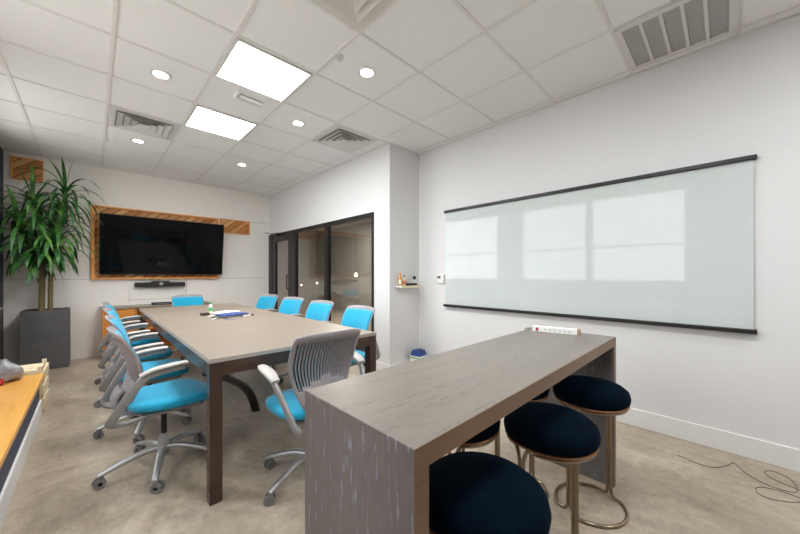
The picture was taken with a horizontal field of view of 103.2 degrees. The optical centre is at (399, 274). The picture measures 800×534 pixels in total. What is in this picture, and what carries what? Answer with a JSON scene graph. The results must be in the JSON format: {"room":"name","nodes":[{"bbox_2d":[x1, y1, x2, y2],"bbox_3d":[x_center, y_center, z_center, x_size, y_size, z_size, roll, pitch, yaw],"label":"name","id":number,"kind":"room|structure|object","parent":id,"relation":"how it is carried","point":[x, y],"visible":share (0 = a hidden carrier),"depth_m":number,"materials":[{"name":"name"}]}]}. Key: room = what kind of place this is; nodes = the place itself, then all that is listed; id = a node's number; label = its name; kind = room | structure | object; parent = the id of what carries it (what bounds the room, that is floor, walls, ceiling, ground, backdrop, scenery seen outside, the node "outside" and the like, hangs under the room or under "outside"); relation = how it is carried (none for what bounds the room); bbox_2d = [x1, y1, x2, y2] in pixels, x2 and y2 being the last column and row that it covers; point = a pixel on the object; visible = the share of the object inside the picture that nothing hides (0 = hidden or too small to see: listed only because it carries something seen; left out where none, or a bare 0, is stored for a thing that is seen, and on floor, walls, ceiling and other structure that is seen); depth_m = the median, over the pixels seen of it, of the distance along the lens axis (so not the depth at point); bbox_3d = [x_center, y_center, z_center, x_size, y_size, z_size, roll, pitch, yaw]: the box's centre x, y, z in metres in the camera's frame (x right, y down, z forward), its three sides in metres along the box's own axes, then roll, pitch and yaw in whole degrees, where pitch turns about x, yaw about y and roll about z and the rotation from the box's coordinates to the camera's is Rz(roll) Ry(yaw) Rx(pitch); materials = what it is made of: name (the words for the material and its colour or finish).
{"room":"conference room","nodes":[
{"label":"conference room","id":0,"kind":"room"},
{"bbox_2d":[0,147,2,358],"bbox_3d":[-1.768,-0.206,0.500,0.120,2.936,10.620,0,0,-44],"label":"wall","id":1,"kind":"structure","parent":0,"point":[1,150],"depth_m":4.17,"materials":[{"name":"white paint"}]},
{"bbox_2d":[3,151,268,364],"bbox_3d":[-4.104,-0.206,5.549,3.800,2.936,0.120,0,0,-44],"label":"wall","id":2,"kind":"structure","parent":0,"point":[244,278],"depth_m":5.04,"materials":[{"name":"paint"}]},
{"bbox_2d":[10,156,43,181],"bbox_3d":[-5.178,-1.460,4.401,0.300,0.305,0.030,0,0,-44],"label":"panel","id":3,"kind":"object","parent":2,"relation":"attached to","point":[20,163],"visible":0.86,"depth_m":4.38,"materials":[{"name":"brown wood"}]},
{"bbox_2d":[91,204,217,278],"bbox_3d":[-4.090,-0.498,5.430,1.726,1.140,0.070,0,0,-44],"label":"panel","id":4,"kind":"object","parent":2,"relation":"attached to","point":[104,209],"visible":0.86,"depth_m":5.16,"materials":[{"name":"brown wood"}]},
{"bbox_2d":[99,213,223,274],"bbox_3d":[-3.932,-0.465,5.364,1.690,0.929,0.174,0,0,-44],"label":"television","id":5,"kind":"object","parent":4,"relation":"attached to","point":[128,245],"visible":1,"depth_m":5.25,"materials":[{"name":"black plastic"}]},
{"bbox_2d":[46,222,263,299],"bbox_3d":[-4.065,-0.308,5.508,3.560,1.540,0.012,0,0,-44],"label":"trim","id":6,"kind":"structure","parent":2,"relation":"attached to","point":[253,222],"depth_m":4.72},
{"bbox_2d":[134,281,184,286],"bbox_3d":[-4.081,0.153,5.403,0.690,0.098,0.122,0,0,-44],"label":"bar","id":7,"kind":"object","parent":2,"relation":"attached to","point":[152,283],"visible":1,"depth_m":5.34,"materials":[{"name":"black plastic"}]},
{"bbox_2d":[220,218,249,234],"bbox_3d":[-3.257,-0.946,6.259,0.535,0.265,0.040,0,0,-44],"label":"panel","id":8,"kind":"object","parent":2,"relation":"attached to","point":[230,226],"visible":0.82,"depth_m":6.26,"materials":[{"name":"brown wood"}]},
{"bbox_2d":[269,150,373,234],"bbox_3d":[-1.523,-1.256,5.532,0.120,0.836,3.500,0,0,-44],"label":"wall","id":9,"kind":"structure","parent":0,"point":[346,190],"depth_m":5.07,"materials":[{"name":"paint"}]},
{"bbox_2d":[269,212,373,365],"bbox_3d":[-1.550,0.212,5.504,0.067,2.100,3.499,0,0,-44],"label":"window","id":10,"kind":"structure","parent":9,"relation":"attached to","point":[327,226],"depth_m":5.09,"materials":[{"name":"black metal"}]},
{"bbox_2d":[269,233,292,309],"bbox_3d":[-2.382,0.189,6.268,0.173,2.126,1.054,0,0,-44],"label":"door","id":11,"kind":"structure","parent":10,"relation":"attached to","point":[289,238],"depth_m":6.37,"materials":[{"name":"black metal"}]},
{"bbox_2d":[374,143,418,364],"bbox_3d":[0.001,-0.206,4.356,0.670,2.936,0.310,0,0,-44],"label":"wall pillar","id":12,"kind":"structure","parent":0,"point":[396,168],"depth_m":4.15,"materials":[{"name":"paint"}]},
{"bbox_2d":[376,361,388,369],"bbox_3d":[-0.244,1.202,4.118,0.014,0.120,0.309,0,0,-44],"label":"baseboard","id":13,"kind":"structure","parent":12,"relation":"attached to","point":[379,365],"depth_m":4.12,"materials":[{"name":"paint"}]},
{"bbox_2d":[389,360,409,366],"bbox_3d":[0.060,1.202,4.188,0.548,0.120,0.015,0,0,-44],"label":"baseboard","id":14,"kind":"structure","parent":12,"relation":"attached to","point":[395,364],"depth_m":4.11,"materials":[{"name":"paint"}]},
{"bbox_2d":[395,285,420,287],"bbox_3d":[0.109,0.157,4.159,0.360,0.034,0.124,0,0,-44],"label":"wall shelf","id":15,"kind":"object","parent":12,"relation":"attached to","point":[411,286],"visible":0.98,"depth_m":4.11,"materials":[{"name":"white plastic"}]},
{"bbox_2d":[399,273,401,285],"bbox_3d":[0.004,0.063,4.059,0.045,0.165,0.045,0,0,-44],"label":"spray bottle","id":16,"kind":"object","parent":15,"relation":"on","point":[400,277],"visible":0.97,"depth_m":4.04,"materials":[{"name":"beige plastic"}]},
{"bbox_2d":[0,0,799,231],"bbox_3d":[-0.661,-1.724,4.571,7.380,0.100,14.920,0,0,-44],"label":"ceiling","id":17,"kind":"structure","parent":0,"point":[418,32],"depth_m":2.61,"materials":[{"name":"tile"}]},
{"bbox_2d":[130,138,145,143],"bbox_3d":[-3.275,-1.669,3.961,0.156,0.008,0.156,0,0,-44],"label":"recessed light","id":18,"kind":"object","parent":17,"relation":"in","point":[135,140],"visible":1,"depth_m":3.96,"materials":[{"name":"paint"}]},
{"bbox_2d":[107,105,179,140],"bbox_3d":[-2.850,-1.658,3.523,0.584,0.028,0.584,0,0,-44],"label":"ceiling vent","id":19,"kind":"object","parent":17,"relation":"in","point":[121,118],"visible":1,"depth_m":3.49,"materials":[{"name":"white metal"}]},
{"bbox_2d":[149,68,171,80],"bbox_3d":[-2.000,-1.669,2.648,0.156,0.008,0.156,0,0,-44],"label":"recessed light","id":20,"kind":"object","parent":17,"relation":"in","point":[159,74],"visible":1,"depth_m":2.64,"materials":[{"name":"paint"}]},
{"bbox_2d":[184,104,256,140],"bbox_3d":[-1.987,-1.665,3.510,0.580,0.017,0.580,0,0,-44],"label":"ceiling light panel","id":21,"kind":"object","parent":17,"relation":"attached to","point":[202,118],"visible":1,"depth_m":3.48,"materials":[{"name":"white plastic"}]},
{"bbox_2d":[236,163,247,166],"bbox_3d":[-2.400,-1.669,4.811,0.156,0.008,0.156,0,0,-44],"label":"recessed light","id":22,"kind":"object","parent":17,"relation":"in","point":[238,164],"visible":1,"depth_m":4.80,"materials":[{"name":"paint"}]},
{"bbox_2d":[233,90,262,107],"bbox_3d":[-1.427,-1.656,3.004,0.120,0.035,0.245,0,0,43],"label":"ceiling sensor","id":23,"kind":"object","parent":17,"relation":"attached to","point":[241,97],"visible":1,"depth_m":2.98,"materials":[{"name":"white plastic"}]},
{"bbox_2d":[214,37,311,101],"bbox_3d":[-1.138,-1.665,2.635,0.580,0.017,0.580,0,0,-44],"label":"ceiling light panel","id":24,"kind":"object","parent":17,"relation":"attached to","point":[246,65],"visible":1,"depth_m":2.60,"materials":[{"name":"white plastic"}]},
{"bbox_2d":[291,120,304,126],"bbox_3d":[-1.125,-1.669,3.498,0.156,0.008,0.156,0,0,-44],"label":"recessed light","id":25,"kind":"object","parent":17,"relation":"in","point":[298,123],"visible":1,"depth_m":3.50,"materials":[{"name":"paint"}]},
{"bbox_2d":[301,232,301,285],"bbox_3d":[-2.565,-0.690,8.241,0.044,1.968,0.043,0,0,-44],"label":"pendant bulb","id":26,"kind":"object","parent":17,"relation":"hanging from","point":[301,232],"visible":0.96,"depth_m":8.24,"materials":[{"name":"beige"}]},
{"bbox_2d":[335,54,343,61],"bbox_3d":[-0.466,-1.659,2.433,0.070,0.030,0.070,0,0,-44],"label":"sprinkler head","id":27,"kind":"object","parent":17,"relation":"attached to","point":[339,57],"visible":1,"depth_m":2.43},
{"bbox_2d":[311,124,376,152],"bbox_3d":[-0.687,-1.658,3.922,0.584,0.028,0.584,0,0,-44],"label":"ceiling vent","id":28,"kind":"object","parent":17,"relation":"in","point":[339,137],"visible":1,"depth_m":3.89,"materials":[{"name":"white metal"}]},
{"bbox_2d":[311,0,393,31],"bbox_3d":[-0.288,-1.658,1.760,0.584,0.028,0.584,0,0,-44],"label":"ceiling vent","id":29,"kind":"object","parent":17,"relation":"in","point":[357,14],"visible":1,"depth_m":1.98,"materials":[{"name":"white metal"}]},
{"bbox_2d":[357,66,375,78],"bbox_3d":[-0.275,-1.669,2.622,0.156,0.008,0.156,0,0,-44],"label":"recessed light","id":30,"kind":"object","parent":17,"relation":"in","point":[366,72],"visible":1,"depth_m":2.62,"materials":[{"name":"paint"}]},
{"bbox_2d":[0,0,799,195],"bbox_3d":[-0.250,-1.672,1.973,4.110,0.008,10.380,0,0,-44],"label":"grid","id":31,"kind":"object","parent":17,"relation":"attached to","point":[456,3],"depth_m":2.70,"materials":[{"name":"paint"}]},
{"bbox_2d":[612,0,739,71],"bbox_3d":[1.875,-1.660,2.159,0.600,0.016,0.600,0,0,-44],"label":"ceiling vent","id":32,"kind":"object","parent":17,"relation":"in","point":[680,26],"visible":1,"depth_m":2.14,"materials":[{"name":"white metal"}]},
{"bbox_2d":[0,308,799,533],"bbox_3d":[-0.661,1.312,4.571,7.380,0.100,14.920,0,0,-44],"label":"floor","id":33,"kind":"structure","parent":0,"point":[662,491],"depth_m":1.94,"materials":[{"name":"concrete"}]},
{"bbox_2d":[0,307,1,359],"bbox_3d":[-4.317,0.809,3.335,0.136,0.905,0.246,0,0,-44],"label":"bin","id":34,"kind":"object","parent":33,"relation":"on","point":[0,307],"visible":0.79,"depth_m":3.43,"materials":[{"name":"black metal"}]},
{"bbox_2d":[0,373,43,529],"bbox_3d":[-1.291,1.075,0.489,0.547,0.375,6.100,0,0,-44],"label":"window bench","id":35,"kind":"object","parent":33,"relation":"on","point":[20,404],"visible":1,"depth_m":2.06,"materials":[{"name":"brown paint"}]},
{"bbox_2d":[0,359,23,385],"bbox_3d":[-3.274,0.791,2.590,0.259,0.189,0.221,0,0,-5],"label":"plastic bag","id":36,"kind":"object","parent":35,"relation":"on","point":[9,371],"visible":1,"depth_m":2.60,"materials":[{"name":"grey plastic"}]},
{"bbox_2d":[19,358,48,411],"bbox_3d":[-3.574,1.052,2.885,0.480,0.420,0.430,0,0,-44],"label":"crate","id":37,"kind":"object","parent":35,"relation":"on","point":[30,369],"visible":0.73,"depth_m":2.96,"materials":[{"name":"beige wood"}]},
{"bbox_2d":[0,156,104,368],"bbox_3d":[-4.642,-0.191,4.302,1.011,2.906,0.880,0,0,-44],"label":"potted plant","id":38,"kind":"object","parent":33,"relation":"on","point":[44,332],"visible":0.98,"depth_m":4.20,"materials":[{"name":"green plant"}]},
{"bbox_2d":[94,302,160,384],"bbox_3d":[-3.272,0.792,3.827,0.623,0.939,0.666,0,0,-38],"label":"office chair","id":39,"kind":"object","parent":33,"relation":"on","point":[108,337],"visible":0.31,"depth_m":3.68,"materials":[{"name":"grey plastic"}]},
{"bbox_2d":[105,305,118,316],"bbox_3d":[-3.389,0.539,3.732,0.124,0.362,0.418,0,0,-38],"label":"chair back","id":40,"kind":"object","parent":39,"relation":"on","point":[110,306],"depth_m":3.84,"materials":[{"name":"blue fabric"}]},
{"bbox_2d":[94,307,172,407],"bbox_3d":[-2.669,0.792,3.199,0.623,0.939,0.666,0,0,-40],"label":"office chair","id":41,"kind":"object","parent":33,"relation":"on","point":[113,347],"visible":0.41,"depth_m":3.08,"materials":[{"name":"grey plastic"}]},
{"bbox_2d":[108,310,122,325],"bbox_3d":[-2.785,0.539,3.102,0.124,0.362,0.418,0,0,-40],"label":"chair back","id":42,"kind":"object","parent":41,"relation":"on","point":[110,312],"depth_m":3.20,"materials":[{"name":"blue fabric"}]},
{"bbox_2d":[93,315,190,443],"bbox_3d":[-2.122,0.792,2.628,0.622,0.939,0.666,0,0,-41],"label":"office chair","id":43,"kind":"object","parent":33,"relation":"on","point":[118,359],"visible":0.63,"depth_m":2.53,"materials":[{"name":"grey plastic"}]},
{"bbox_2d":[110,318,129,343],"bbox_3d":[-2.236,0.539,2.528,0.124,0.362,0.418,0,0,-41],"label":"cushion","id":44,"kind":"object","parent":43,"relation":"on","point":[114,322],"depth_m":2.61,"materials":[{"name":"blue fabric"}]},
{"bbox_2d":[91,326,206,493],"bbox_3d":[-1.594,0.792,2.077,0.666,0.939,0.623,0,0,44],"label":"office chair","id":45,"kind":"object","parent":33,"relation":"on","point":[162,398],"visible":0.97,"depth_m":1.95,"materials":[{"name":"grey plastic"}]},
{"bbox_2d":[114,330,143,371],"bbox_3d":[-1.698,0.539,1.967,0.418,0.362,0.124,0,0,44],"label":"cushion","id":46,"kind":"object","parent":45,"relation":"on","point":[133,363],"depth_m":1.85,"materials":[{"name":"blue fabric"}]},
{"bbox_2d":[99,301,209,355],"bbox_3d":[-3.995,0.877,5.264,1.445,0.770,0.430,0,0,-44],"label":"credenza","id":47,"kind":"object","parent":33,"relation":"on","point":[122,310],"visible":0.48,"depth_m":4.89,"materials":[{"name":"brown wood"}]},
{"bbox_2d":[169,294,203,359],"bbox_3d":[-3.318,0.792,5.025,0.622,0.939,0.666,0,0,43],"label":"office chair","id":48,"kind":"object","parent":33,"relation":"on","point":[187,299],"visible":0.2,"depth_m":5.13,"materials":[{"name":"blue fabric"}]},
{"bbox_2d":[172,296,203,305],"bbox_3d":[-3.430,0.539,5.128,0.124,0.362,0.418,0,0,43],"label":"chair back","id":49,"kind":"object","parent":48,"relation":"on","point":[176,300],"depth_m":5.13,"materials":[{"name":"blue fabric"}]},
{"bbox_2d":[139,303,376,505],"bbox_3d":[-1.882,0.864,3.439,1.181,0.803,3.647,0,0,-44],"label":"conference table","id":50,"kind":"object","parent":33,"relation":"on","point":[219,347],"visible":0.75,"depth_m":2.38,"materials":[{"name":"beige laminate"}]},
{"bbox_2d":[200,312,209,315],"bbox_3d":[-2.213,0.447,3.594,0.058,0.028,0.082,0,0,34],"label":"box","id":51,"kind":"object","parent":50,"relation":"on","point":[205,313],"visible":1,"depth_m":3.57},
{"bbox_2d":[209,302,212,312],"bbox_3d":[-2.277,0.393,3.810,0.039,0.135,0.039,0,0,-44],"label":"bottle","id":52,"kind":"object","parent":50,"relation":"on","point":[210,305],"visible":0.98,"depth_m":3.80,"materials":[{"name":"white plastic"}]},
{"bbox_2d":[212,310,239,313],"bbox_3d":[-2.156,0.458,3.900,0.232,0.006,0.302,0,0,22],"label":"paper sheets","id":53,"kind":"object","parent":50,"relation":"on","point":[225,311],"visible":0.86,"depth_m":3.92,"materials":[{"name":"white paper"}]},
{"bbox_2d":[211,314,248,318],"bbox_3d":[-1.857,0.455,3.493,0.220,0.012,0.321,0,0,14],"label":"notebook","id":54,"kind":"object","parent":50,"relation":"on","point":[222,317],"visible":0.54,"depth_m":3.40,"materials":[{"name":"paper"}]},
{"bbox_2d":[215,312,247,316],"bbox_3d":[-1.885,0.442,3.550,0.180,0.013,0.281,0,0,29],"label":"notebook","id":55,"kind":"object","parent":54,"relation":"on","point":[232,313],"visible":1,"depth_m":3.51,"materials":[{"name":"paper"}]},
{"bbox_2d":[256,294,278,311],"bbox_3d":[-2.254,0.792,5.072,0.666,0.939,0.623,0,0,29],"label":"office chair","id":56,"kind":"object","parent":33,"relation":"on","point":[265,301],"visible":0.26,"depth_m":5.21,"materials":[{"name":"blue fabric"}]},
{"bbox_2d":[272,297,303,370],"bbox_3d":[-1.647,0.792,4.433,0.666,0.939,0.623,0,0,32],"label":"office chair","id":57,"kind":"object","parent":33,"relation":"on","point":[289,305],"visible":0.3,"depth_m":4.56,"materials":[{"name":"blue fabric"}]},
{"bbox_2d":[279,299,301,314],"bbox_3d":[-1.567,0.539,4.562,0.418,0.362,0.124,0,0,32],"label":"cushion","id":58,"kind":"object","parent":57,"relation":"on","point":[288,306],"depth_m":4.57,"materials":[{"name":"blue fabric"}]},
{"bbox_2d":[278,300,333,382],"bbox_3d":[-1.095,0.792,3.822,0.666,0.939,0.623,0,0,37],"label":"office chair","id":59,"kind":"object","parent":33,"relation":"on","point":[320,310],"visible":0.26,"depth_m":3.94,"materials":[{"name":"blue fabric"}]},
{"bbox_2d":[305,303,331,320],"bbox_3d":[-1.005,0.539,3.944,0.418,0.362,0.124,0,0,37],"label":"cushion","id":60,"kind":"object","parent":59,"relation":"on","point":[315,311],"depth_m":3.95,"materials":[{"name":"blue fabric"}]},
{"bbox_2d":[257,329,364,506],"bbox_3d":[-0.540,0.792,1.982,0.666,0.939,0.623,0,0,-43],"label":"office chair","id":61,"kind":"object","parent":33,"relation":"on","point":[318,359],"visible":0.66,"depth_m":1.82,"materials":[{"name":"grey plastic"}]},
{"bbox_2d":[293,339,336,391],"bbox_3d":[-0.436,0.539,1.872,0.418,0.362,0.124,0,0,-43],"label":"chair back","id":62,"kind":"object","parent":61,"relation":"on","point":[314,360],"depth_m":1.81,"materials":[{"name":"grey plastic"}]},
{"bbox_2d":[341,305,379,365],"bbox_3d":[-0.542,0.792,3.155,0.666,0.939,0.623,0,0,42],"label":"office chair","id":63,"kind":"object","parent":33,"relation":"on","point":[354,316],"visible":0.23,"depth_m":3.26,"materials":[{"name":"blue fabric"}]},
{"bbox_2d":[341,308,372,329],"bbox_3d":[-0.442,0.539,3.269,0.418,0.362,0.124,0,0,42],"label":"cushion","id":64,"kind":"object","parent":63,"relation":"on","point":[359,318],"depth_m":3.27,"materials":[{"name":"blue fabric"}]},
{"bbox_2d":[410,355,427,360],"bbox_3d":[0.246,1.162,4.183,0.171,0.200,0.171,0,0,39],"label":"carton","id":65,"kind":"object","parent":33,"relation":"on","point":[412,358],"visible":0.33,"depth_m":4.13,"materials":[{"name":"white cardboard"}]},
{"bbox_2d":[411,348,426,356],"bbox_3d":[0.247,1.017,4.185,0.150,0.088,0.165,0,0,39],"label":"bag","id":66,"kind":"object","parent":65,"relation":"on","point":[417,352],"visible":1,"depth_m":4.14,"materials":[{"name":"blue plastic"}]},
{"bbox_2d":[305,325,615,533],"bbox_3d":[0.492,0.799,1.471,1.770,0.925,0.499,0,0,-44],"label":"bar table","id":67,"kind":"object","parent":33,"relation":"on","point":[372,439],"depth_m":0.95,"materials":[{"name":"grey wood"}]},
{"bbox_2d":[448,420,499,453],"bbox_3d":[0.264,0.924,1.444,0.370,0.673,0.370,0,0,17],"label":"bar stool","id":68,"kind":"object","parent":33,"relation":"on","point":[487,436],"visible":0.23,"depth_m":1.28,"materials":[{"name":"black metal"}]},
{"bbox_2d":[465,420,499,442],"bbox_3d":[0.264,0.632,1.444,0.370,0.089,0.370,0,0,17],"label":"seat cushion","id":69,"kind":"object","parent":68,"relation":"on","point":[490,433],"depth_m":1.29,"materials":[{"name":"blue fabric"}]},
{"bbox_2d":[429,451,551,533],"bbox_3d":[0.236,0.924,0.922,0.370,0.673,0.370,0,0,-24],"label":"bar stool","id":70,"kind":"object","parent":33,"relation":"on","point":[471,492],"visible":0.84,"depth_m":0.85,"materials":[{"name":"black fabric"}]},
{"bbox_2d":[494,388,549,497],"bbox_3d":[0.680,0.924,1.870,0.370,0.673,0.370,0,0,-33],"label":"bar stool","id":71,"kind":"object","parent":33,"relation":"on","point":[542,397],"visible":0.2,"depth_m":1.78,"materials":[{"name":"gold metal"}]},
{"bbox_2d":[530,388,549,400],"bbox_3d":[0.680,0.632,1.870,0.370,0.089,0.370,0,0,-33],"label":"seat cushion","id":72,"kind":"object","parent":71,"relation":"on","point":[543,396],"depth_m":1.72,"materials":[{"name":"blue fabric"}]},
{"bbox_2d":[504,402,600,533],"bbox_3d":[0.634,0.924,1.343,0.370,0.673,0.370,0,0,-24],"label":"bar stool","id":73,"kind":"object","parent":33,"relation":"on","point":[550,432],"visible":0.95,"depth_m":1.25,"materials":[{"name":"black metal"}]},
{"bbox_2d":[504,402,600,456],"bbox_3d":[0.634,0.632,1.343,0.370,0.089,0.370,0,0,-24],"label":"seat cushion","id":74,"kind":"object","parent":73,"relation":"on","point":[543,429],"depth_m":1.24,"materials":[{"name":"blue fabric"}]},
{"bbox_2d":[553,375,631,528],"bbox_3d":[1.043,0.924,1.740,0.370,0.673,0.370,0,0,-22],"label":"bar stool","id":75,"kind":"object","parent":33,"relation":"on","point":[585,394],"visible":0.89,"depth_m":1.66,"materials":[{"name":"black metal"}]},
{"bbox_2d":[553,375,631,410],"bbox_3d":[1.043,0.632,1.740,0.370,0.089,0.370,0,0,-22],"label":"seat cushion","id":76,"kind":"object","parent":75,"relation":"on","point":[583,393],"depth_m":1.63,"materials":[{"name":"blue fabric"}]},
{"bbox_2d":[677,455,799,502],"bbox_3d":[2.127,1.257,1.955,0.524,0.010,0.389,0,0,18],"label":"cable","id":77,"kind":"object","parent":33,"relation":"on","point":[677,455],"visible":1,"depth_m":1.89,"materials":[{"name":"grey plastic"}]},
{"bbox_2d":[419,14,799,448],"bbox_3d":[2.636,-0.206,2.037,0.120,2.936,6.690,0,0,-44],"label":"wall","id":78,"kind":"structure","parent":0,"point":[739,96],"depth_m":2.42,"materials":[{"name":"paint"}]},
{"bbox_2d":[437,274,444,282],"bbox_3d":[0.528,0.054,4.101,0.030,0.115,0.110,0,0,-44],"label":"thermostat","id":79,"kind":"object","parent":78,"relation":"attached to","point":[440,277],"visible":1,"depth_m":4.09,"materials":[{"name":"white plastic"}]},
{"bbox_2d":[443,154,756,334],"bbox_3d":[1.490,-0.205,3.091,0.055,1.215,2.650,0,0,-44],"label":"whiteboard","id":80,"kind":"object","parent":78,"relation":"attached to","point":[673,247],"visible":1,"depth_m":2.68,"materials":[{"name":"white glass"}]},
{"bbox_2d":[616,408,799,471],"bbox_3d":[2.546,1.190,2.032,0.016,0.145,6.570,0,0,-44],"label":"baseboard","id":81,"kind":"structure","parent":78,"relation":"attached to","point":[786,457],"depth_m":2.28,"materials":[{"name":"paint"}]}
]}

